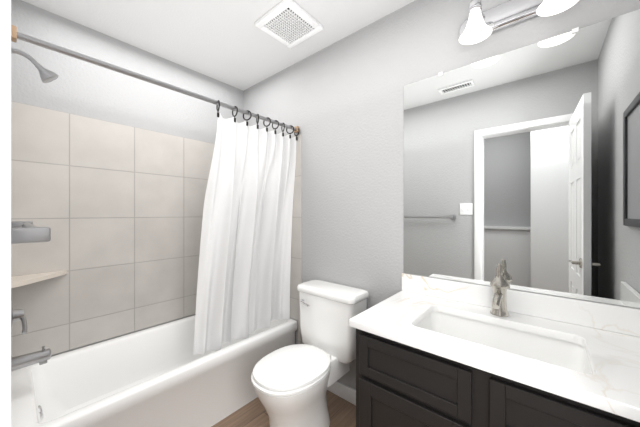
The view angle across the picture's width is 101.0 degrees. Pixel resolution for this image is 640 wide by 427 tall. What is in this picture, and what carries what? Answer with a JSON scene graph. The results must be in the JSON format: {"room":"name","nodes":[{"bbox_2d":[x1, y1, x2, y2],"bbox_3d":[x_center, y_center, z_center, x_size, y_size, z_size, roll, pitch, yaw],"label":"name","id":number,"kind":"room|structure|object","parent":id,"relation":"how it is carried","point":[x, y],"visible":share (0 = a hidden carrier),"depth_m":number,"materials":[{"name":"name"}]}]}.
{"room":"bathroom","nodes":[
{"label":"bathroom","id":0,"kind":"room"},
{"bbox_2d":[11,0,242,356],"bbox_3d":[-1.299,0.030,2.084,0.120,2.500,1.760,0,0,40],"label":"wall","id":1,"kind":"structure","parent":0,"point":[82,88],"depth_m":1.82,"materials":[{"name":"grey paint"}]},
{"bbox_2d":[11,101,214,357],"bbox_3d":[-1.250,0.114,2.042,0.008,1.487,1.520,0,0,40],"label":"tile","id":2,"kind":"structure","parent":1,"relation":"attached to","point":[116,209],"depth_m":1.77,"materials":[{"name":"beige tile"}]},
{"bbox_2d":[22,0,414,90],"bbox_3d":[-0.357,-1.250,0.475,3.640,0.060,2.990,0,0,40],"label":"ceiling","id":3,"kind":"structure","parent":0,"point":[228,42],"depth_m":1.73,"materials":[{"name":"white paint"}]},
{"bbox_2d":[255,0,322,48],"bbox_3d":[-0.197,-1.206,1.697,0.310,0.028,0.310,0,0,40],"label":"fan","id":4,"kind":"object","parent":3,"relation":"attached to","point":[290,24],"visible":1,"depth_m":1.67,"materials":[{"name":"white plastic"}]},
{"bbox_2d":[212,390,355,426],"bbox_3d":[-0.357,1.310,0.475,3.640,0.060,2.990,0,0,40],"label":"floor","id":5,"kind":"structure","parent":0,"point":[254,413],"depth_m":1.67,"materials":[{"name":"brown wood"}]},
{"bbox_2d":[11,315,297,426],"bbox_3d":[-0.957,1.070,1.793,0.761,0.420,1.516,0,0,40],"label":"bathtub","id":6,"kind":"object","parent":5,"relation":"on","point":[162,375],"visible":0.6,"depth_m":1.60,"materials":[{"name":"white ceramic"}]},
{"bbox_2d":[251,280,368,426],"bbox_3d":[-0.079,0.884,1.573,0.472,0.791,0.698,0,0,40],"label":"toilet","id":7,"kind":"object","parent":5,"relation":"on","point":[291,383],"visible":1,"depth_m":1.55,"materials":[{"name":"white ceramic"}]},
{"bbox_2d":[349,263,639,426],"bbox_3d":[0.670,0.752,1.034,0.954,1.057,0.563,0,0,40],"label":"bathroom vanity","id":8,"kind":"object","parent":5,"relation":"on","point":[438,352],"visible":1,"depth_m":0.98,"materials":[{"name":"black"}]},
{"bbox_2d":[243,0,639,389],"bbox_3d":[0.314,0.030,1.788,2.720,2.500,0.120,0,0,40],"label":"wall","id":9,"kind":"structure","parent":0,"point":[340,103],"depth_m":1.72,"materials":[{"name":"grey paint"}]},
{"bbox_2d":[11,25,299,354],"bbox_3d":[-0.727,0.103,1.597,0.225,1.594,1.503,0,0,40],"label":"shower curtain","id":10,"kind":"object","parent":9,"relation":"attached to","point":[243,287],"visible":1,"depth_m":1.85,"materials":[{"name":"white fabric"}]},
{"bbox_2d":[290,134,300,343],"bbox_3d":[-0.454,0.325,2.357,0.797,1.910,0.008,0,0,40],"label":"tile","id":11,"kind":"structure","parent":9,"relation":"attached to","point":[295,275],"depth_m":2.13,"materials":[{"name":"beige tile"}]},
{"bbox_2d":[327,381,355,404],"bbox_3d":[0.172,1.232,1.822,0.846,0.095,0.013,0,0,40],"label":"baseboard","id":12,"kind":"structure","parent":9,"relation":"attached to","point":[343,391],"depth_m":1.82,"materials":[{"name":"white paint"}]},
{"bbox_2d":[459,0,578,44],"bbox_3d":[0.832,-0.892,1.132,0.470,0.175,0.205,0,0,40],"label":"sconce","id":13,"kind":"object","parent":9,"relation":"attached to","point":[477,26],"visible":0.98,"depth_m":1.19,"materials":[{"name":"silver metal"}]},
{"bbox_2d":[404,9,639,307],"bbox_3d":[0.852,-0.204,1.244,0.945,1.104,0.010,0,0,40],"label":"mirror","id":14,"kind":"object","parent":9,"relation":"attached to","point":[522,165],"visible":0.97,"depth_m":1.16,"materials":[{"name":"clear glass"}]},
{"bbox_3d":[-1.103,0.030,0.840,1.792,2.500,0.120,0,0,40],"label":"wall","id":15,"kind":"structure","parent":0,"visible":0},
{"bbox_2d":[11,221,50,243],"bbox_3d":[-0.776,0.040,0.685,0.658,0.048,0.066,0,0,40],"label":"soap dish","id":16,"kind":"object","parent":15,"relation":"attached to","point":[25,232],"visible":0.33,"depth_m":0.49,"materials":[{"name":"grey metal"}]},
{"bbox_2d":[11,46,58,82],"bbox_3d":[-1.393,-0.721,1.288,0.076,0.138,0.169,0,0,40],"label":"shower head","id":17,"kind":"object","parent":15,"relation":"attached to","point":[46,75],"visible":0.83,"depth_m":1.29},
{"bbox_2d":[11,270,66,287],"bbox_3d":[-1.565,0.364,1.481,0.240,0.022,0.240,0,0,40],"label":"corner shelf","id":18,"kind":"object","parent":15,"relation":"attached to","point":[18,281],"visible":0.84,"depth_m":1.46,"materials":[{"name":"beige stone"}]},
{"bbox_3d":[-1.434,0.325,1.206,0.797,1.910,0.008,0,0,40],"label":"tile","id":19,"kind":"structure","parent":15,"relation":"attached to","visible":0},
{"bbox_2d":[11,301,50,371],"bbox_3d":[-1.398,0.570,1.273,0.180,0.350,0.140,0,0,40],"label":"tub faucet","id":20,"kind":"object","parent":19,"relation":"attached to","point":[42,356],"visible":0.71,"depth_m":1.24,"materials":[{"name":"grey metal"}]},
{"bbox_3d":[-0.155,-0.999,0.034,0.696,0.442,0.120,0,0,40],"label":"wall","id":21,"kind":"structure","parent":0,"visible":0},
{"bbox_2d":[0,0,10,426],"bbox_3d":[-0.155,0.229,0.034,0.786,2.103,0.152,0,0,40],"label":"door frame","id":22,"kind":"structure","parent":21,"relation":"attached to","point":[5,213],"depth_m":0.30,"materials":[{"name":"white paint"}]}
]}

